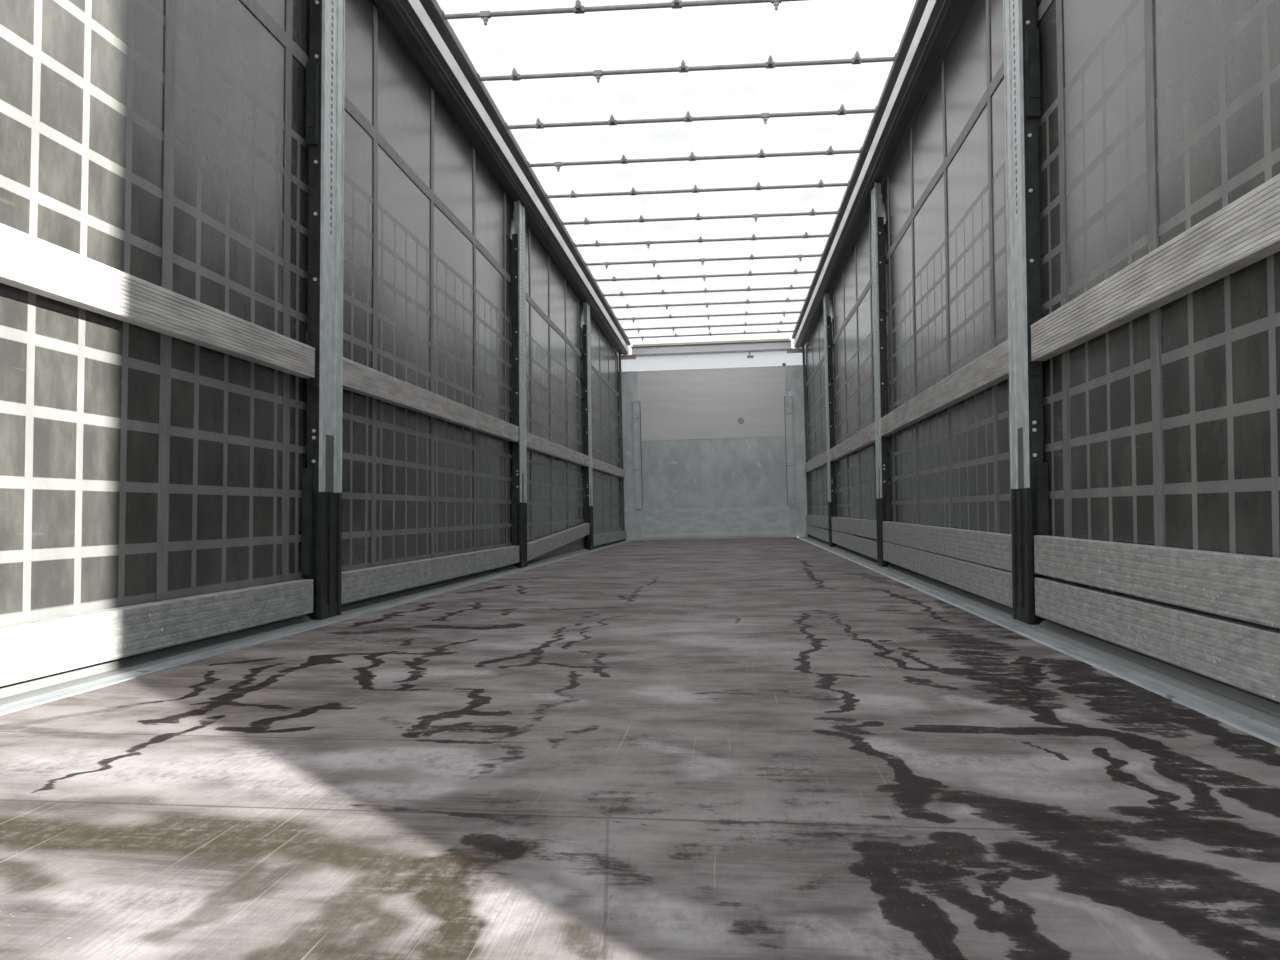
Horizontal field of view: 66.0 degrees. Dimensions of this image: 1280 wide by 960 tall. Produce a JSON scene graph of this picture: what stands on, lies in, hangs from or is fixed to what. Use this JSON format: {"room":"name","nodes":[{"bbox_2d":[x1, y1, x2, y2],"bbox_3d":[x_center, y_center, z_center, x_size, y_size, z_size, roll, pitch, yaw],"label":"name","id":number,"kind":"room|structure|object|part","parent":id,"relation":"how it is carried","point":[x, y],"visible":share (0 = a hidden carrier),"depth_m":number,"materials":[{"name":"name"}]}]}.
{"room":"cargo space","nodes":[
{"label":"cargo space","id":0,"kind":"room"},
{"bbox_2d":[0,537,1279,959],"bbox_3d":[0.381,0.600,6.783,2.274,0.062,13.850,0,-2,5],"label":"floor","id":1,"kind":"structure","parent":0,"point":[778,748],"depth_m":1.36,"materials":[{"name":"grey wood"}]},
{"bbox_2d":[437,0,915,336],"bbox_3d":[0.375,-2.263,6.934,2.644,0.081,13.970,0,-2,5],"label":"ceiling","id":2,"kind":"structure","parent":0,"point":[808,30],"depth_m":6.36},
{"bbox_2d":[376,0,630,354],"bbox_3d":[-0.830,-2.113,7.005,0.162,0.291,13.900,0,-2,5],"label":"roof rail","id":3,"kind":"object","parent":2,"relation":"attached to","point":[421,24],"visible":0.98,"depth_m":5.90,"materials":[{"name":"metal"}]},
{"bbox_2d":[0,0,621,686],"bbox_3d":[-0.912,-0.746,6.975,0.082,2.886,13.910,0,-2,5],"label":"curtain","id":4,"kind":"object","parent":3,"relation":"hanging from","point":[162,143],"visible":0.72,"depth_m":3.08,"materials":[{"name":"grey fabric"}]},
{"bbox_2d":[441,0,805,24],"bbox_3d":[0.175,-2.257,4.687,2.380,0.080,0.080,0,-2,5],"label":"bow","id":5,"kind":"object","parent":2,"relation":"attached to","point":[578,8],"visible":0.94,"depth_m":4.72,"materials":[{"name":"grey metal"}]},
{"bbox_2d":[477,51,896,82],"bbox_3d":[0.237,-2.236,5.374,2.380,0.080,0.080,-1,-2,5],"label":"bow","id":6,"kind":"object","parent":2,"relation":"attached to","point":[856,59],"visible":0.93,"depth_m":5.37,"materials":[{"name":"grey metal"}]},
{"bbox_2d":[505,104,876,128],"bbox_3d":[0.298,-2.214,6.061,2.380,0.080,0.080,-1,-2,5],"label":"bow","id":7,"kind":"object","parent":2,"relation":"attached to","point":[538,125],"visible":0.94,"depth_m":6.06,"materials":[{"name":"grey metal"}]},
{"bbox_2d":[527,146,861,171],"bbox_3d":[0.358,-2.193,6.737,2.380,0.080,0.080,-1,-2,5],"label":"bow","id":8,"kind":"object","parent":2,"relation":"attached to","point":[829,151],"visible":0.91,"depth_m":6.73,"materials":[{"name":"grey metal"}]},
{"bbox_2d":[545,179,848,197],"bbox_3d":[0.419,-2.187,7.415,2.380,0.051,0.080,-1,-2,5],"label":"bow","id":9,"kind":"object","parent":2,"relation":"attached to","point":[820,184],"visible":0.91,"depth_m":7.41,"materials":[{"name":"grey metal"}]},
{"bbox_2d":[561,208,838,224],"bbox_3d":[0.481,-2.150,8.111,2.380,0.080,0.080,-1,-2,5],"label":"bow","id":10,"kind":"object","parent":2,"relation":"attached to","point":[586,221],"visible":0.91,"depth_m":8.11,"materials":[{"name":"grey metal"}]},
{"bbox_2d":[574,232,829,247],"bbox_3d":[0.541,-2.128,8.788,2.380,0.080,0.080,-1,-2,5],"label":"bow","id":11,"kind":"object","parent":2,"relation":"attached to","point":[596,244],"visible":0.94,"depth_m":8.79,"materials":[{"name":"grey metal"}]},
{"bbox_2d":[585,254,821,268],"bbox_3d":[0.602,-2.107,9.465,2.380,0.080,0.080,-1,-2,5],"label":"bow","id":12,"kind":"object","parent":2,"relation":"attached to","point":[800,256],"visible":0.92,"depth_m":9.46,"materials":[{"name":"grey metal"}]},
{"bbox_2d":[594,269,816,281],"bbox_3d":[0.661,-2.087,10.122,2.380,0.080,0.080,-1,-2,5],"label":"bow","id":13,"kind":"object","parent":2,"relation":"attached to","point":[795,271],"visible":0.93,"depth_m":10.12,"materials":[{"name":"grey metal"}]},
{"bbox_2d":[602,284,810,295],"bbox_3d":[0.723,-2.079,10.820,2.380,0.050,0.080,-1,-2,5],"label":"bow","id":14,"kind":"object","parent":2,"relation":"attached to","point":[791,287],"visible":0.93,"depth_m":10.81,"materials":[{"name":"grey metal"}]},
{"bbox_2d":[610,297,805,309],"bbox_3d":[0.781,-2.044,11.476,2.380,0.080,0.080,-1,-2,5],"label":"bow","id":15,"kind":"object","parent":2,"relation":"attached to","point":[787,299],"visible":0.92,"depth_m":11.47,"materials":[{"name":"grey metal"}]},
{"bbox_2d":[616,311,800,322],"bbox_3d":[0.844,-2.022,12.173,2.380,0.080,0.080,-1,-2,5],"label":"bow","id":16,"kind":"object","parent":2,"relation":"attached to","point":[633,319],"visible":0.89,"depth_m":12.17,"materials":[{"name":"grey metal"}]},
{"bbox_2d":[622,320,796,332],"bbox_3d":[0.906,-2.000,12.870,2.380,0.080,0.080,-1,-2,5],"label":"bow","id":17,"kind":"object","parent":2,"relation":"attached to","point":[780,322],"visible":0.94,"depth_m":12.87,"materials":[{"name":"grey metal"}]},
{"bbox_2d":[627,329,793,340],"bbox_3d":[0.960,-1.981,13.477,2.380,0.080,0.080,-2,-2,5],"label":"bow","id":18,"kind":"object","parent":2,"relation":"attached to","point":[778,331],"visible":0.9,"depth_m":13.47,"materials":[{"name":"grey metal"}]},
{"bbox_2d":[792,0,966,347],"bbox_3d":[1.576,-2.147,6.785,0.167,0.293,13.900,0,-2,5],"label":"roof rail","id":19,"kind":"object","parent":2,"relation":"attached to","point":[931,24],"visible":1,"depth_m":5.89,"materials":[{"name":"metal"}]},
{"bbox_2d":[805,0,1279,633],"bbox_3d":[1.685,-0.781,6.737,0.083,2.886,13.910,0,-2,5],"label":"curtain","id":20,"kind":"object","parent":19,"relation":"hanging from","point":[1162,427],"visible":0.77,"depth_m":2.90,"materials":[{"name":"grey fabric"}]},
{"bbox_2d":[618,338,810,540],"bbox_3d":[1.023,-0.552,13.703,2.705,2.811,0.130,0,-2,5],"label":"wall","id":21,"kind":"structure","parent":0,"point":[714,437],"depth_m":13.71,"materials":[{"name":"metal"}]},
{"bbox_2d":[0,540,633,714],"bbox_3d":[-0.843,0.634,6.895,0.099,0.102,13.850,0,-2,5],"label":"trim","id":22,"kind":"structure","parent":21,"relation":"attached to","point":[34,687],"depth_m":2.76,"materials":[{"name":"grey metal"}]},
{"bbox_2d":[301,0,344,619],"bbox_3d":[-1.176,-0.794,3.655,0.069,2.600,0.220,0,-2,5],"label":"pillar","id":23,"kind":"structure","parent":22,"relation":"on","point":[321,526],"depth_m":3.60,"materials":[{"name":"grey metal"}]},
{"bbox_2d":[0,579,312,685],"bbox_3d":[-1.346,0.353,1.753,0.045,0.127,3.505,0,-2,5],"label":"board","id":24,"kind":"object","parent":23,"relation":"attached to","point":[32,649],"visible":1,"depth_m":2.46,"materials":[{"name":"grey wood"}]},
{"bbox_2d":[0,223,314,377],"bbox_3d":[-1.346,-0.478,1.779,0.047,0.117,3.505,0,-2,5],"label":"board","id":25,"kind":"object","parent":23,"relation":"attached to","point":[30,263],"visible":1,"depth_m":2.47,"materials":[{"name":"grey wood"}]},
{"bbox_3d":[-1.179,-0.674,3.667,0.050,2.360,0.190,0,-2,5],"label":"post","id":26,"kind":"part","parent":23,"relation":"part of","materials":[{"name":"black metal"}]},
{"bbox_2d":[341,546,518,603],"bbox_3d":[-1.010,0.466,5.303,0.046,0.122,3.140,0,-2,5],"label":"board","id":27,"kind":"object","parent":22,"relation":"on","point":[358,584],"visible":1,"depth_m":4.65,"materials":[{"name":"grey wood"}]},
{"bbox_2d":[511,200,526,567],"bbox_3d":[-0.866,-0.680,7.014,0.069,2.600,0.220,-1,-2,5],"label":"pillar","id":28,"kind":"structure","parent":22,"relation":"on","point":[518,283],"depth_m":6.96,"materials":[{"name":"grey metal"}]},
{"bbox_2d":[343,357,518,441],"bbox_3d":[-1.016,-0.369,5.330,0.047,0.109,3.140,0,-2,5],"label":"board","id":29,"kind":"object","parent":28,"relation":"attached to","point":[358,378],"visible":0.99,"depth_m":4.68,"materials":[{"name":"grey wood"}]},
{"bbox_2d":[527,523,589,560],"bbox_3d":[-0.692,0.517,8.673,0.051,0.240,3.130,0,-2,5],"label":"board","id":30,"kind":"object","parent":22,"relation":"on","point":[538,547],"visible":0.98,"depth_m":8.26,"materials":[{"name":"grey wood"}]},
{"bbox_2d":[582,302,593,549],"bbox_3d":[-0.557,-0.566,10.368,0.068,2.600,0.220,-1,-2,5],"label":"pillar","id":31,"kind":"structure","parent":22,"relation":"on","point":[586,349],"depth_m":10.30,"materials":[{"name":"grey metal"}]},
{"bbox_2d":[526,432,587,465],"bbox_3d":[-0.703,-0.247,8.698,0.048,0.113,3.130,0,-2,5],"label":"board","id":32,"kind":"object","parent":31,"relation":"attached to","point":[535,443],"visible":1,"depth_m":8.29,"materials":[{"name":"grey wood"}]},
{"bbox_3d":[-0.558,-0.446,10.379,0.050,2.360,0.190,-1,-2,5],"label":"post","id":33,"kind":"part","parent":31,"relation":"part of","materials":[{"name":"grey metal"}]},
{"bbox_2d":[592,458,624,477],"bbox_3d":[-0.385,-0.136,12.117,0.049,0.109,3.280,0,-2,5],"label":"board","id":34,"kind":"object","parent":31,"relation":"attached to","point":[598,465],"visible":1,"depth_m":11.84,"materials":[{"name":"grey wood"}]},
{"bbox_2d":[593,530,625,545],"bbox_3d":[-0.367,0.704,12.089,0.047,0.127,3.280,0,-2,5],"label":"board","id":35,"kind":"object","parent":22,"relation":"on","point":[599,539],"visible":0.99,"depth_m":11.77,"materials":[{"name":"grey wood"}]},
{"bbox_3d":[-0.146,-0.337,13.819,0.354,2.380,0.060,0,-2,5],"label":"corner post","id":36,"kind":"part","parent":21,"relation":"part of","materials":[{"name":"grey metal"}]},
{"bbox_3d":[1.001,-1.065,13.751,2.072,1.039,0.030,0,-2,5],"label":"white panel","id":37,"kind":"part","parent":21,"relation":"part of","materials":[{"name":"white metal"}]},
{"bbox_3d":[1.030,0.112,13.714,2.083,1.428,0.026,0,-2,5],"label":"plate","id":38,"kind":"part","parent":21,"relation":"part of","materials":[{"name":"grey metal"}]},
{"bbox_3d":[1.109,0.600,13.669,2.287,0.492,0.015,0,-2,5],"label":"kick plate","id":39,"kind":"part","parent":21,"relation":"part of","materials":[{"name":"grey metal"}]},
{"bbox_3d":[2.187,-0.400,13.606,0.369,2.380,0.060,0,-2,5],"label":"corner post","id":40,"kind":"part","parent":21,"relation":"part of","materials":[{"name":"grey metal"}]},
{"bbox_2d":[799,536,1279,746],"bbox_3d":[1.642,0.600,6.667,0.098,0.102,13.850,0,-2,5],"label":"trim","id":41,"kind":"structure","parent":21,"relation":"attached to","point":[1260,708],"depth_m":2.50,"materials":[{"name":"grey metal"}]},
{"bbox_2d":[806,525,828,541],"bbox_3d":[2.146,0.632,11.859,0.047,0.148,3.280,0,-2,5],"label":"board","id":42,"kind":"object","parent":41,"relation":"on","point":[818,532],"visible":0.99,"depth_m":11.57,"materials":[{"name":"grey wood"}]},
{"bbox_2d":[806,515,828,528],"bbox_3d":[2.143,0.494,11.864,0.048,0.141,3.280,0,-2,5],"label":"board","id":43,"kind":"object","parent":42,"relation":"on","point":[814,520],"visible":0.94,"depth_m":11.65,"materials":[{"name":"grey wood"}]},
{"bbox_2d":[823,293,836,546],"bbox_3d":[1.960,-0.617,10.137,0.068,2.600,0.220,-1,-2,5],"label":"pillar","id":44,"kind":"structure","parent":41,"relation":"on","point":[832,496],"depth_m":10.07,"materials":[{"name":"grey metal"}]},
{"bbox_2d":[804,451,826,472],"bbox_3d":[2.129,-0.205,11.887,0.049,0.136,3.280,0,-2,5],"label":"board","id":45,"kind":"object","parent":44,"relation":"attached to","point":[819,461],"visible":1,"depth_m":11.63,"materials":[{"name":"grey wood"}]},
{"bbox_3d":[1.969,-0.496,10.148,0.050,2.360,0.190,-1,-2,5],"label":"post","id":46,"kind":"part","parent":44,"relation":"part of","materials":[{"name":"black metal"}]},
{"bbox_2d":[830,422,874,460],"bbox_3d":[1.811,-0.298,8.468,0.048,0.131,3.130,0,-2,5],"label":"board","id":47,"kind":"object","parent":44,"relation":"attached to","point":[865,437],"visible":0.99,"depth_m":8.04,"materials":[{"name":"grey wood"}]},
{"bbox_2d":[832,530,876,559],"bbox_3d":[1.823,0.533,8.441,0.046,0.148,3.130,0,-2,5],"label":"board","id":48,"kind":"object","parent":41,"relation":"on","point":[863,545],"visible":0.99,"depth_m":8.00,"materials":[{"name":"grey wood"}]},
{"bbox_2d":[831,517,876,539],"bbox_3d":[1.821,0.396,8.445,0.053,0.141,3.130,0,-2,5],"label":"board","id":49,"kind":"object","parent":48,"relation":"on","point":[860,527],"visible":0.99,"depth_m":7.99,"materials":[{"name":"grey wood"}]},
{"bbox_2d":[871,182,891,566],"bbox_3d":[1.644,-0.716,6.703,0.068,2.600,0.220,-1,-2,5],"label":"pillar","id":50,"kind":"structure","parent":41,"relation":"on","point":[883,489],"depth_m":6.64,"materials":[{"name":"grey metal"}]},
{"bbox_3d":[1.651,-0.596,6.714,0.050,2.360,0.190,-1,-2,5],"label":"post","id":51,"kind":"part","parent":50,"relation":"part of","materials":[{"name":"black metal"}]},
{"bbox_2d":[880,340,1008,435],"bbox_3d":[1.498,-0.402,5.099,0.048,0.123,3.140,0,-2,5],"label":"board","id":52,"kind":"object","parent":50,"relation":"attached to","point":[991,368],"visible":1,"depth_m":4.44,"materials":[{"name":"grey wood"}]},
{"bbox_2d":[882,521,1011,571],"bbox_3d":[1.503,0.303,5.077,0.052,0.150,3.140,0,-2,5],"label":"board","id":53,"kind":"object","parent":50,"relation":"attached to","point":[992,549],"visible":0.95,"depth_m":4.41,"materials":[{"name":"grey wood"}]},
{"bbox_2d":[883,541,1012,607],"bbox_3d":[1.504,0.436,5.072,0.046,0.147,3.140,0,-2,5],"label":"board","id":54,"kind":"object","parent":41,"relation":"on","point":[991,583],"visible":0.94,"depth_m":4.40,"materials":[{"name":"grey wood"}]},
{"bbox_2d":[1003,0,1048,624],"bbox_3d":[1.341,-0.811,3.423,0.068,2.600,0.220,0,-2,5],"label":"pillar","id":55,"kind":"structure","parent":41,"relation":"on","point":[1028,471],"depth_m":3.36,"materials":[{"name":"grey metal"}]},
{"bbox_3d":[1.348,-0.691,3.434,0.050,2.360,0.190,0,-2,5],"label":"post","id":56,"kind":"part","parent":55,"relation":"part of","materials":[{"name":"black metal"}]},
{"bbox_2d":[1031,174,1279,360],"bbox_3d":[1.167,-0.507,1.548,0.047,0.133,3.505,0,-2,5],"label":"board","id":57,"kind":"object","parent":55,"relation":"attached to","point":[1246,231],"visible":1,"depth_m":2.24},
{"bbox_2d":[1034,535,1279,628],"bbox_3d":[1.167,0.203,1.526,0.045,0.147,3.505,0,-2,5],"label":"board","id":58,"kind":"object","parent":55,"relation":"attached to","point":[1244,587],"visible":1,"depth_m":2.23,"materials":[{"name":"grey wood"}]},
{"bbox_2d":[1035,578,1279,701],"bbox_3d":[1.167,0.338,1.522,0.045,0.138,3.505,0,-2,5],"label":"board","id":59,"kind":"object","parent":55,"relation":"attached to","point":[1244,655],"visible":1,"depth_m":2.23,"materials":[{"name":"grey wood"}]}
]}

